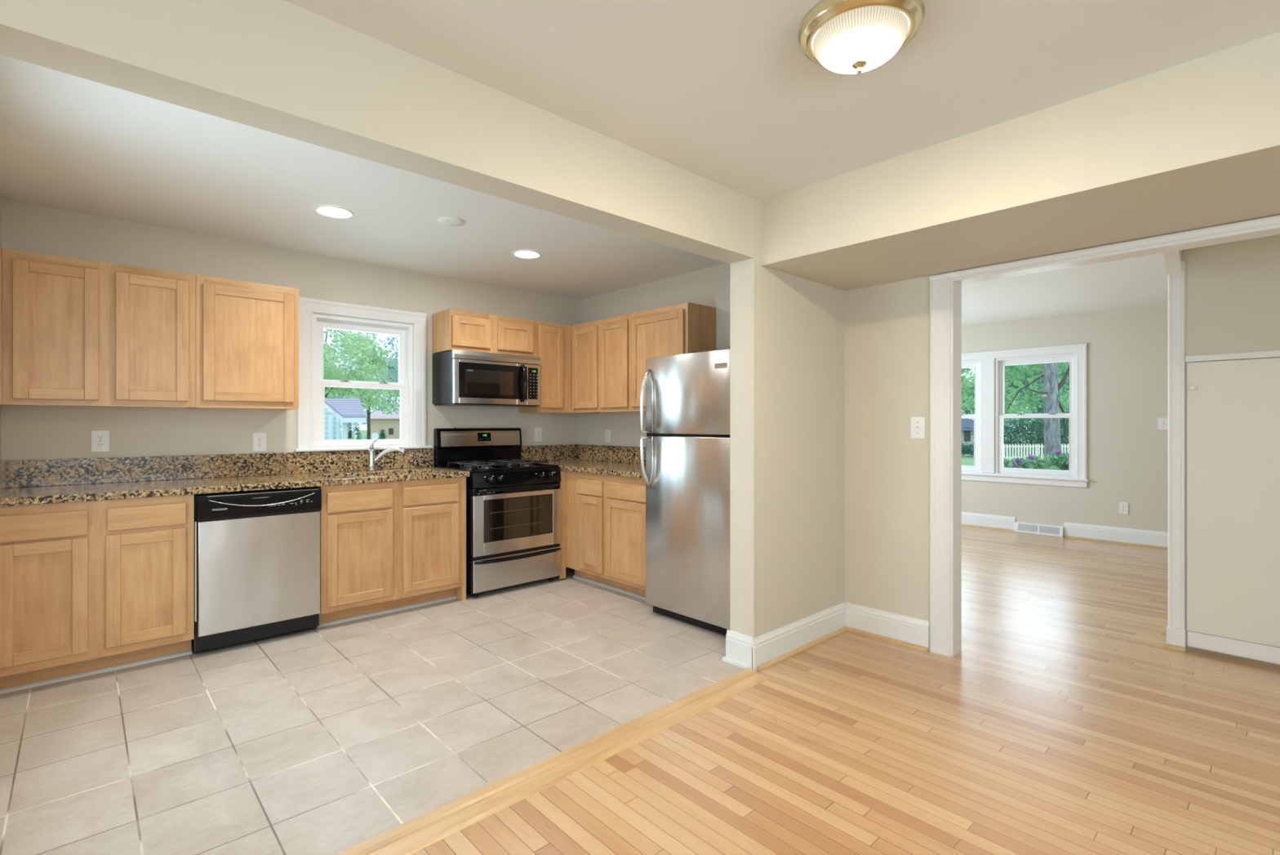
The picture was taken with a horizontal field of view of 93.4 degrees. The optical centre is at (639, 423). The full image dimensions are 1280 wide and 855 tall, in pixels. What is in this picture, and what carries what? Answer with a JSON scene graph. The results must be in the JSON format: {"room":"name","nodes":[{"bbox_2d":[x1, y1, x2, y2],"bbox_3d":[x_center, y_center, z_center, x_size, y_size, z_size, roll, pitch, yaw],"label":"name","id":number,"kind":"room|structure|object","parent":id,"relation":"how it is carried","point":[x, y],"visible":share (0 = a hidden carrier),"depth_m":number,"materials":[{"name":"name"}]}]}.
{"room":"kitchen","nodes":[
{"label":"kitchen","id":0,"kind":"room"},
{"bbox_2d":[0,195,1,461],"bbox_3d":[-2.525,0.035,2.167,0.150,2.430,2.588,0,0,-43],"label":"wall","id":1,"kind":"structure","parent":0,"point":[0,196],"depth_m":3.12,"materials":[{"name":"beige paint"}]},
{"bbox_2d":[1,199,578,466],"bbox_3d":[-2.045,0.035,4.481,4.005,2.430,0.150,0,0,-43],"label":"wall","id":2,"kind":"structure","parent":0,"point":[28,432],"depth_m":3.81,"materials":[{"name":"beige paint"}]},
{"bbox_2d":[0,248,195,408],"bbox_3d":[-2.950,-0.479,3.316,0.790,0.766,0.324,0,0,-43],"label":"upper cabinet","id":3,"kind":"object","parent":2,"relation":"attached to","point":[74,331],"visible":1,"depth_m":3.17,"materials":[{"name":"brown wood"}]},
{"bbox_2d":[91,430,109,452],"bbox_3d":[-3.065,0.097,3.425,0.078,0.122,0.008,0,0,-43],"label":"wall outlet","id":4,"kind":"object","parent":2,"relation":"attached to","point":[100,438],"visible":1,"depth_m":3.42,"materials":[{"name":"white plastic"}]},
{"bbox_2d":[96,442,104,447],"bbox_3d":[-3.063,0.117,3.423,0.034,0.027,0.002,0,0,-43],"label":"socket","id":5,"kind":"object","parent":4,"relation":"attached to","point":[98,444],"depth_m":3.42,"materials":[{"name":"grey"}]},
{"bbox_2d":[96,435,104,439],"bbox_3d":[-3.063,0.076,3.423,0.034,0.027,0.002,0,0,-43],"label":"socket","id":6,"kind":"object","parent":4,"relation":"attached to","point":[98,437],"depth_m":3.42,"materials":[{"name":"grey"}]},
{"bbox_2d":[192,274,298,409],"bbox_3d":[-2.465,-0.479,3.766,0.531,0.766,0.324,0,0,-43],"label":"upper cabinet","id":7,"kind":"object","parent":2,"relation":"attached to","point":[247,332],"visible":0.94,"depth_m":3.64,"materials":[{"name":"brown wood"}]},
{"bbox_2d":[253,432,266,451],"bbox_3d":[-2.494,0.119,3.955,0.075,0.122,0.008,0,0,-43],"label":"wall outlet","id":8,"kind":"object","parent":2,"relation":"attached to","point":[259,438],"visible":1,"depth_m":3.95,"materials":[{"name":"white plastic"}]},
{"bbox_2d":[256,443,262,447],"bbox_3d":[-2.493,0.140,3.953,0.034,0.027,0.002,0,0,-43],"label":"socket","id":9,"kind":"object","parent":8,"relation":"attached to","point":[258,445],"depth_m":3.95,"materials":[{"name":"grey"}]},
{"bbox_2d":[256,436,262,440],"bbox_3d":[-2.493,0.099,3.953,0.034,0.027,0.002,0,0,-43],"label":"socket","id":10,"kind":"object","parent":8,"relation":"attached to","point":[258,438],"depth_m":3.95,"materials":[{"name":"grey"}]},
{"bbox_2d":[293,296,432,451],"bbox_3d":[-2.029,-0.339,4.452,0.955,1.052,0.175,0,0,-43],"label":"window","id":11,"kind":"structure","parent":2,"relation":"in","point":[315,315],"depth_m":4.38,"materials":[{"name":"white paint"}]},
{"bbox_2d":[431,308,537,356],"bbox_3d":[-1.242,-0.712,4.903,0.783,0.307,0.324,0,0,-43],"label":"upper cabinet","id":12,"kind":"object","parent":2,"relation":"attached to","point":[451,329],"visible":0.94,"depth_m":4.73,"materials":[{"name":"brown wood"}]},
{"bbox_2d":[432,349,540,407],"bbox_3d":[-1.210,-0.351,4.852,0.757,0.410,0.443,0,0,-43],"label":"microwave","id":13,"kind":"object","parent":12,"relation":"attached to","point":[467,378],"visible":1,"depth_m":4.69,"materials":[{"name":"silver metal"}]},
{"bbox_2d":[534,426,542,441],"bbox_3d":[-0.912,0.093,5.425,0.078,0.130,0.008,0,0,-43],"label":"wall outlet","id":14,"kind":"object","parent":2,"relation":"attached to","point":[538,430],"visible":1,"depth_m":5.42,"materials":[{"name":"white plastic"}]},
{"bbox_2d":[518,320,571,413],"bbox_3d":[-0.828,-0.482,5.288,0.346,0.765,0.324,0,0,-43],"label":"upper cabinet","id":15,"kind":"object","parent":2,"relation":"attached to","point":[554,340],"visible":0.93,"depth_m":5.17,"materials":[{"name":"brown wood"}]},
{"bbox_2d":[0,0,844,637],"bbox_3d":[-0.779,0.010,1.918,5.470,2.480,0.154,0,0,-43],"label":"wall","id":16,"kind":"structure","parent":0,"point":[280,67],"depth_m":2.23,"materials":[{"name":"beige paint"}]},
{"bbox_2d":[721,629,752,668],"bbox_3d":[0.509,1.170,3.132,0.030,0.160,0.188,0,0,-43],"label":"baseboard","id":17,"kind":"structure","parent":16,"relation":"attached to","point":[739,648],"depth_m":3.13,"materials":[{"name":"white paint"}]},
{"bbox_2d":[751,601,845,670],"bbox_3d":[0.917,1.170,3.378,0.935,0.160,0.016,0,0,-43],"label":"baseboard","id":18,"kind":"structure","parent":16,"relation":"attached to","point":[768,646],"depth_m":3.32,"materials":[{"name":"white paint"}]},
{"bbox_2d":[756,626,847,671],"bbox_3d":[0.929,1.240,3.365,0.903,0.019,0.019,0,0,-43],"label":"trim","id":19,"kind":"structure","parent":16,"relation":"attached to","point":[808,645],"depth_m":3.32,"materials":[{"name":"brown wood"}]},
{"bbox_2d":[0,54,1168,327],"bbox_3d":[2.071,-1.250,3.427,8.600,0.140,7.400,0,0,-43],"label":"ceiling","id":20,"kind":"structure","parent":0,"point":[68,142],"depth_m":3.27,"materials":[{"name":"white paint"}]},
{"bbox_2d":[314,204,354,218],"bbox_3d":[-1.697,-1.175,3.350,0.196,0.007,0.196,0,0,-43],"label":"recessed light","id":21,"kind":"object","parent":20,"relation":"in","point":[333,211],"visible":1,"depth_m":3.34,"materials":[{"name":"white plastic"}]},
{"bbox_2d":[437,216,464,226],"bbox_3d":[-1.096,-1.173,3.504,0.148,0.013,0.148,0,0,-43],"label":"cover plate","id":22,"kind":"object","parent":20,"relation":"attached to","point":[446,220],"visible":1,"depth_m":3.48,"materials":[{"name":"white paint"}]},
{"bbox_2d":[512,249,541,258],"bbox_3d":[-0.785,-1.175,4.186,0.196,0.007,0.196,0,0,-43],"label":"recessed light","id":23,"kind":"object","parent":20,"relation":"in","point":[525,254],"visible":1,"depth_m":4.18,"materials":[{"name":"white plastic"}]},
{"bbox_2d":[0,525,1279,854],"bbox_3d":[1.488,1.280,2.953,10.000,0.060,7.300,0,0,-43],"label":"floor","id":24,"kind":"structure","parent":0,"point":[1063,722],"depth_m":2.42,"materials":[{"name":"brown wood"}]},
{"bbox_2d":[0,493,194,693],"bbox_3d":[-2.858,0.812,3.187,0.745,0.875,0.637,0,0,-43],"label":"base cabinet","id":25,"kind":"object","parent":24,"relation":"on","point":[92,587],"visible":1,"depth_m":2.96,"materials":[{"name":"brown wood"}]},
{"bbox_2d":[0,448,469,506],"bbox_3d":[-2.277,0.283,3.724,2.333,0.182,0.642,0,0,-43],"label":"countertop","id":26,"kind":"structure","parent":25,"relation":"on","point":[50,481],"depth_m":3.58,"materials":[{"name":"stone"}]},
{"bbox_2d":[366,438,406,471],"bbox_3d":[-1.840,0.221,4.382,0.270,0.229,0.066,0,0,-12],"label":"kitchen faucet","id":27,"kind":"object","parent":26,"relation":"on","point":[372,459],"visible":1,"depth_m":4.36,"materials":[{"name":"silver metal"}]},
{"bbox_2d":[191,486,321,653],"bbox_3d":[-2.338,0.814,3.626,0.610,0.864,0.625,0,0,-43],"label":"dishwasher","id":28,"kind":"object","parent":24,"relation":"on","point":[257,553],"visible":1,"depth_m":3.39,"materials":[{"name":"silver metal"}]},
{"bbox_2d":[316,476,466,627],"bbox_3d":[-1.785,0.812,4.184,0.945,0.875,0.637,0,0,-43],"label":"base cabinet","id":29,"kind":"object","parent":24,"relation":"on","point":[385,547],"visible":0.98,"depth_m":3.94,"materials":[{"name":"brown wood"}]},
{"bbox_2d":[433,427,560,597],"bbox_3d":[-1.113,0.639,4.760,0.758,1.222,0.692,0,0,-43],"label":"gas range","id":30,"kind":"object","parent":24,"relation":"on","point":[513,503],"visible":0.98,"depth_m":4.58,"materials":[{"name":"silver metal"}]},
{"bbox_2d":[436,462,559,473],"bbox_3d":[-1.123,0.342,4.771,0.758,0.031,0.592,0,0,-43],"label":"cooktop","id":31,"kind":"object","parent":30,"relation":"in","point":[520,467],"depth_m":4.64,"materials":[{"name":"black metal"}]},
{"bbox_2d":[333,667,768,854],"bbox_3d":[-0.977,1.243,1.557,4.288,0.014,0.137,0,0,-43],"label":"threshold","id":32,"kind":"object","parent":24,"relation":"on","point":[407,837],"visible":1,"depth_m":2.12,"materials":[{"name":"brown wood"}]},
{"bbox_2d":[559,470,645,599],"bbox_3d":[-0.067,0.812,4.689,0.662,0.875,1.000,0,0,-43],"label":"base cabinet","id":33,"kind":"object","parent":24,"relation":"on","point":[603,516],"visible":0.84,"depth_m":4.50,"materials":[{"name":"brown wood"}]},
{"bbox_2d":[520,444,645,478],"bbox_3d":[-0.264,0.283,4.911,0.649,0.182,1.644,0,0,-43],"label":"countertop","id":34,"kind":"structure","parent":33,"relation":"on","point":[617,460],"depth_m":5.30,"materials":[{"name":"stone"}]},
{"bbox_2d":[640,348,729,635],"bbox_3d":[0.524,0.399,3.924,0.766,1.702,0.765,0,0,-43],"label":"refrigerator","id":35,"kind":"object","parent":24,"relation":"on","point":[686,475],"visible":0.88,"depth_m":3.70,"materials":[{"name":"silver metal"}]},
{"bbox_2d":[1014,521,1063,537],"bbox_3d":[4.522,1.193,6.844,0.056,0.110,0.470,0,0,-43],"label":"floor vent","id":36,"kind":"object","parent":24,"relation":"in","point":[1026,527],"visible":1,"depth_m":6.83,"materials":[{"name":"white metal"}]},
{"bbox_2d":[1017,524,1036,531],"bbox_3d":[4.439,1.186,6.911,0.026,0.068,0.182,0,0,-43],"label":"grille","id":37,"kind":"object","parent":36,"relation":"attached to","point":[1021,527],"depth_m":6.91,"materials":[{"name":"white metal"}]},
{"bbox_2d":[1017,523,1037,531],"bbox_3d":[4.441,1.186,6.911,0.022,0.072,0.192,0,0,-43],"label":"grille","id":38,"kind":"object","parent":36,"relation":"attached to","point":[1021,526],"depth_m":6.91,"materials":[{"name":"grey metal"}]},
{"bbox_2d":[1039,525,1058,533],"bbox_3d":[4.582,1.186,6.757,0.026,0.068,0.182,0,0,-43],"label":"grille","id":39,"kind":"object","parent":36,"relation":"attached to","point":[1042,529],"depth_m":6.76,"materials":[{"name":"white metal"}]},
{"bbox_2d":[1039,525,1059,533],"bbox_3d":[4.584,1.186,6.758,0.022,0.072,0.192,0,0,-43],"label":"grille","id":40,"kind":"object","parent":36,"relation":"attached to","point":[1042,529],"depth_m":6.75,"materials":[{"name":"grey metal"}]},
{"bbox_2d":[284,0,1279,201],"bbox_3d":[0.469,-1.225,-0.064,4.600,0.150,4.468,0,0,-43],"label":"ceiling","id":41,"kind":"structure","parent":0,"point":[726,93],"depth_m":1.92,"materials":[{"name":"white paint"}]},
{"bbox_2d":[798,0,924,74],"bbox_3d":[0.630,-1.079,1.732,0.340,0.142,0.340,0,0,-43],"label":"ceiling light","id":42,"kind":"object","parent":41,"relation":"attached to","point":[852,36],"visible":1,"depth_m":1.66,"materials":[{"name":"white glass"}]},
{"bbox_2d":[760,31,1279,290],"bbox_3d":[2.424,-1.059,1.814,0.860,0.482,4.358,0,0,-43],"label":"beam","id":43,"kind":"structure","parent":41,"relation":"attached to","point":[1193,144],"depth_m":2.29,"materials":[{"name":"beige paint"}]},
{"bbox_2d":[578,214,1279,621],"bbox_3d":[1.796,0.000,3.205,0.115,2.500,7.250,0,0,-43],"label":"wall","id":44,"kind":"structure","parent":0,"point":[886,326],"depth_m":3.56,"materials":[{"name":"beige paint"}]},
{"bbox_2d":[520,444,645,464],"bbox_3d":[-0.264,0.264,4.911,0.649,0.144,1.644,0,0,-43],"label":"backsplash","id":45,"kind":"structure","parent":44,"relation":"attached to","point":[623,454],"depth_m":5.43,"materials":[{"name":"stone"}]},
{"bbox_2d":[571,313,631,413],"bbox_3d":[-0.233,-0.483,5.114,0.326,0.766,0.778,0,0,-43],"label":"upper cabinet","id":46,"kind":"object","parent":44,"relation":"attached to","point":[601,349],"visible":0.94,"depth_m":4.97,"materials":[{"name":"brown wood"}]},
{"bbox_2d":[605,429,611,441],"bbox_3d":[-0.286,0.104,5.406,0.008,0.112,0.075,0,0,-43],"label":"wall outlet","id":47,"kind":"object","parent":44,"relation":"attached to","point":[608,432],"visible":1,"depth_m":5.40,"materials":[{"name":"white plastic"}]},
{"bbox_2d":[631,302,715,411],"bbox_3d":[0.240,-0.483,4.605,0.326,0.766,0.610,0,0,-43],"label":"upper cabinet","id":48,"kind":"object","parent":44,"relation":"attached to","point":[687,327],"visible":0.66,"depth_m":4.46,"materials":[{"name":"brown wood"}]},
{"bbox_2d":[845,602,929,650],"bbox_3d":[1.427,1.170,3.506,0.016,0.160,0.490,0,0,-43],"label":"baseboard","id":49,"kind":"structure","parent":44,"relation":"attached to","point":[891,624],"depth_m":3.48,"materials":[{"name":"white paint"}]},
{"bbox_2d":[847,626,928,651],"bbox_3d":[1.421,1.240,3.487,0.019,0.019,0.470,0,0,-43],"label":"trim","id":50,"kind":"structure","parent":44,"relation":"attached to","point":[849,628],"depth_m":3.47,"materials":[{"name":"brown wood"}]},
{"bbox_2d":[911,416,924,438],"bbox_3d":[1.551,0.020,3.371,0.017,0.122,0.078,0,0,-43],"label":"light switch","id":51,"kind":"object","parent":44,"relation":"attached to","point":[917,423],"visible":1,"depth_m":3.37,"materials":[{"name":"white plastic"}]},
{"bbox_2d":[928,215,1279,656],"bbox_3d":[2.471,0.219,2.468,0.140,2.062,2.441,0,0,-43],"label":"door frame","id":52,"kind":"structure","parent":44,"relation":"attached to","point":[945,289],"depth_m":3.25,"materials":[{"name":"white paint"}]},
{"bbox_2d":[961,304,1168,536],"bbox_3d":[5.170,0.025,6.306,0.160,2.450,7.400,0,0,-43],"label":"wall","id":53,"kind":"structure","parent":0,"point":[1127,348],"depth_m":6.40,"materials":[{"name":"beige paint"}]},
{"bbox_2d":[961,342,1088,487],"bbox_3d":[4.209,-0.092,7.281,0.180,1.561,1.993,0,0,-43],"label":"window","id":54,"kind":"structure","parent":53,"relation":"in","point":[988,415],"depth_m":7.05,"materials":[{"name":"white paint"}]},
{"bbox_2d":[961,511,1168,546],"bbox_3d":[4.459,1.167,6.942,0.016,0.165,5.300,0,0,-43],"label":"baseboard","id":55,"kind":"structure","parent":53,"relation":"attached to","point":[1073,529],"depth_m":6.48,"materials":[{"name":"white paint"}]},
{"bbox_2d":[961,523,1168,549],"bbox_3d":[4.446,1.240,6.930,0.019,0.019,5.300,0,0,-43],"label":"trim","id":56,"kind":"structure","parent":53,"relation":"attached to","point":[969,525],"depth_m":6.47,"materials":[{"name":"brown wood"}]},
{"bbox_2d":[1119,502,1128,514],"bbox_3d":[5.056,0.879,6.304,0.008,0.122,0.075,0,0,-43],"label":"wall outlet","id":57,"kind":"object","parent":53,"relation":"attached to","point":[1123,506],"visible":1,"depth_m":6.30,"materials":[{"name":"white plastic"}]},
{"bbox_2d":[1158,417,1168,429],"bbox_3d":[5.267,-0.003,6.071,0.017,0.122,0.078,0,0,-43],"label":"light switch","id":58,"kind":"object","parent":53,"relation":"attached to","point":[1162,422],"visible":0.81,"depth_m":6.07,"materials":[{"name":"white plastic"}]},
{"bbox_2d":[1169,234,1279,647],"bbox_3d":[3.451,0.025,2.835,1.805,2.450,1.455,0,0,-43],"label":"wall","id":59,"kind":"structure","parent":0,"point":[1233,289],"depth_m":3.20,"materials":[{"name":"beige paint"}]},
{"bbox_2d":[1163,249,1186,651],"bbox_3d":[2.945,0.142,3.325,0.141,2.215,0.087,0,0,-43],"label":"door frame","id":60,"kind":"structure","parent":59,"relation":"attached to","point":[1175,266],"depth_m":3.36,"materials":[{"name":"white paint"}]},
{"bbox_2d":[1185,350,1279,664],"bbox_3d":[3.294,0.424,3.041,0.074,1.600,0.810,0,0,-43],"label":"door","id":61,"kind":"structure","parent":59,"relation":"in","point":[1233,404],"depth_m":3.19,"materials":[{"name":"beige paint"}]},
{"label":"outside","id":62,"kind":"structure","parent":0,"visible":0},
{"bbox_2d":[340,430,1068,466],"bbox_3d":[-7.620,2.250,81.651,220.000,0.200,310.000,0,0,-43],"label":"lawn","id":63,"kind":"structure","parent":62,"point":[966,460],"depth_m":42.13,"materials":[{"name":"green plant"}]},
{"bbox_2d":[324,352,356,398],"bbox_3d":[-31.256,-2.463,56.943,9.430,9.327,9.658,0,0,-43],"label":"tree","id":64,"kind":"object","parent":63,"relation":"on","point":[337,397],"visible":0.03,"depth_m":56.05,"materials":[{"name":"green plant"}]},
{"bbox_2d":[324,398,366,439],"bbox_3d":[-6.762,0.762,13.557,0.932,2.775,2.726,0,0,-28],"label":"shed","id":65,"kind":"object","parent":63,"relation":"on","point":[344,411],"visible":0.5,"depth_m":12.96,"materials":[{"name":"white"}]},
{"bbox_2d":[354,426,361,439],"bbox_3d":[-5.715,1.102,12.220,0.232,2.095,0.242,0,0,3],"label":"topiary","id":66,"kind":"object","parent":63,"relation":"on","point":[356,429],"visible":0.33,"depth_m":12.20,"materials":[{"name":"green plant"}]},
{"bbox_2d":[323,328,395,411],"bbox_3d":[-12.309,-1.115,24.058,4.481,6.630,5.052,0,0,9],"label":"tree","id":67,"kind":"object","parent":63,"relation":"on","point":[362,349],"visible":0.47,"depth_m":24.13,"materials":[{"name":"green plant"}]},
{"bbox_2d":[328,358,397,438],"bbox_3d":[-44.277,-3.484,92.299,13.456,12.559,11.332,0,0,-43],"label":"tree","id":68,"kind":"object","parent":63,"relation":"on","point":[349,426],"visible":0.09,"depth_m":91.82,"materials":[{"name":"green plant"}]},
{"bbox_2d":[328,340,399,439],"bbox_3d":[-21.398,-2.280,48.059,7.110,8.959,6.344,0,0,-43],"label":"tree","id":69,"kind":"object","parent":63,"relation":"on","point":[394,393],"visible":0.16,"depth_m":47.89,"materials":[{"name":"green plant"}]},
{"bbox_2d":[329,330,399,393],"bbox_3d":[-11.995,-2.473,31.288,7.867,9.345,6.147,0,0,-43],"label":"tree","id":70,"kind":"object","parent":63,"relation":"on","point":[390,368],"visible":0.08,"depth_m":31.04,"materials":[{"name":"green plant"}]},
{"bbox_2d":[371,431,378,439],"bbox_3d":[-17.575,1.329,40.020,0.480,1.642,0.060,0,0,0],"label":"road sign","id":71,"kind":"object","parent":63,"relation":"on","point":[375,435],"visible":0.62,"depth_m":39.99,"materials":[{"name":"white"}]},
{"bbox_2d":[355,336,399,413],"bbox_3d":[-21.165,-3.218,56.730,10.268,10.837,9.248,0,0,-43],"label":"tree","id":72,"kind":"object","parent":63,"relation":"on","point":[391,340],"visible":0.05,"depth_m":57.20,"materials":[{"name":"green plant"}]},
{"bbox_2d":[377,429,386,439],"bbox_3d":[-23.429,1.423,55.031,1.022,1.954,0.947,0,0,23],"label":"conifer","id":73,"kind":"object","parent":63,"relation":"on","point":[382,434],"visible":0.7,"depth_m":54.90,"materials":[{"name":"green plant"}]},
{"bbox_2d":[366,409,399,439],"bbox_3d":[-27.529,0.288,69.000,5.182,3.723,6.800,0,0,0],"label":"house","id":74,"kind":"structure","parent":63,"relation":"on","point":[390,423],"depth_m":66.00,"materials":[{"name":"beige brick"}]},
{"bbox_2d":[961,417,973,453],"bbox_3d":[23.117,0.756,46.000,3.427,2.788,4.800,0,0,0],"label":"house","id":75,"kind":"structure","parent":63,"relation":"on","point":[966,437],"depth_m":44.00,"materials":[{"name":"grey"}]},
{"bbox_2d":[961,442,973,455],"bbox_3d":[21.354,1.692,40.030,4.266,0.992,1.238,0,0,-1],"label":"hedge","id":76,"kind":"object","parent":63,"relation":"on","point":[966,449],"visible":0.22,"depth_m":39.76,"materials":[{"name":"green plant"}]},
{"bbox_2d":[961,368,974,404],"bbox_3d":[31.171,-4.125,63.915,9.753,12.650,9.351,0,0,32],"label":"tree","id":77,"kind":"object","parent":63,"relation":"on","point":[968,379],"visible":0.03,"depth_m":60.52,"materials":[{"name":"green plant"}]},
{"bbox_2d":[961,373,1040,429],"bbox_3d":[29.477,-1.875,50.136,5.817,8.150,5.652,0,0,22],"label":"tree","id":78,"kind":"object","parent":63,"relation":"on","point":[1025,382],"visible":0.07,"depth_m":48.35,"materials":[{"name":"green plant"}]},
{"bbox_2d":[961,363,1068,413],"bbox_3d":[44.110,-6.042,75.630,16.328,16.483,19.973,0,0,-43],"label":"tree","id":79,"kind":"object","parent":63,"relation":"on","point":[1064,363],"visible":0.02,"depth_m":73.13,"materials":[{"name":"green plant"}]},
{"bbox_2d":[961,361,1069,460],"bbox_3d":[9.485,-0.281,15.431,4.060,5.075,6.662,0,0,37],"label":"tree","id":80,"kind":"object","parent":63,"relation":"on","point":[1052,402],"visible":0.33,"depth_m":13.75,"materials":[{"name":"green plant"}]},
{"bbox_2d":[1003,457,1033,468],"bbox_3d":[5.845,1.334,9.447,0.582,1.635,0.475,0,0,-30],"label":"rhododendron","id":81,"kind":"object","parent":63,"relation":"on","point":[1020,463],"visible":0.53,"depth_m":9.37,"materials":[{"name":"green plant"}]},
{"bbox_2d":[1014,457,1023,463],"bbox_3d":[5.913,0.575,9.407,0.099,0.111,0.120,0,0,13],"label":"flower","id":82,"kind":"object","parent":81,"relation":"on","point":[1018,460],"depth_m":9.40,"materials":[{"name":"purple plant"}]},
{"bbox_2d":[970,412,1068,456],"bbox_3d":[25.570,0.719,38.503,8.757,3.134,1.806,0,0,0],"label":"hedge","id":83,"kind":"object","parent":63,"relation":"on","point":[1011,433],"visible":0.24,"depth_m":38.22,"materials":[{"name":"green plant"}]},
{"bbox_2d":[1019,453,1049,469],"bbox_3d":[6.529,1.312,10.078,1.310,1.679,0.532,0,0,-43],"label":"rhododendron","id":84,"kind":"object","parent":63,"relation":"on","point":[1037,462],"visible":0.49,"depth_m":10.09,"materials":[{"name":"green plant"}]},
{"bbox_2d":[1027,453,1035,460],"bbox_3d":[6.201,0.526,9.558,0.122,0.108,0.116,0,0,-43],"label":"flower","id":85,"kind":"object","parent":84,"relation":"on","point":[1031,457],"depth_m":9.53,"materials":[{"name":"purple plant"}]},
{"bbox_2d":[1003,443,1068,459],"bbox_3d":[22.475,1.630,34.069,5.607,1.040,0.162,0,0,0],"label":"picket fence","id":86,"kind":"object","parent":63,"relation":"on","point":[1037,446],"visible":0.31,"depth_m":33.99,"materials":[{"name":"beige paint"}]},
{"bbox_2d":[1004,361,1069,440],"bbox_3d":[40.758,-3.225,61.189,11.164,10.850,8.693,0,0,-43],"label":"tree","id":87,"kind":"object","parent":63,"relation":"on","point":[1040,410],"visible":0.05,"depth_m":59.80,"materials":[{"name":"green plant"}]},
{"bbox_2d":[1037,364,1069,398],"bbox_3d":[34.024,-2.325,45.068,7.274,9.050,7.263,0,0,-43],"label":"tree","id":88,"kind":"object","parent":63,"relation":"on","point":[1063,372],"visible":0.02,"depth_m":46.01,"materials":[{"name":"green plant"}]},
{"bbox_2d":[1044,447,1068,470],"bbox_3d":[6.643,1.260,9.387,0.726,1.783,0.577,0,0,-43],"label":"rhododendron","id":89,"kind":"object","parent":63,"relation":"on","point":[1057,461],"visible":0.4,"depth_m":9.32,"materials":[{"name":"green plant"}]},
{"bbox_2d":[1053,448,1061,454],"bbox_3d":[6.430,0.436,9.305,0.116,0.117,0.111,0,0,-43],"label":"flower","id":90,"kind":"object","parent":89,"relation":"on","point":[1057,452],"depth_m":9.29,"materials":[{"name":"purple plant"}]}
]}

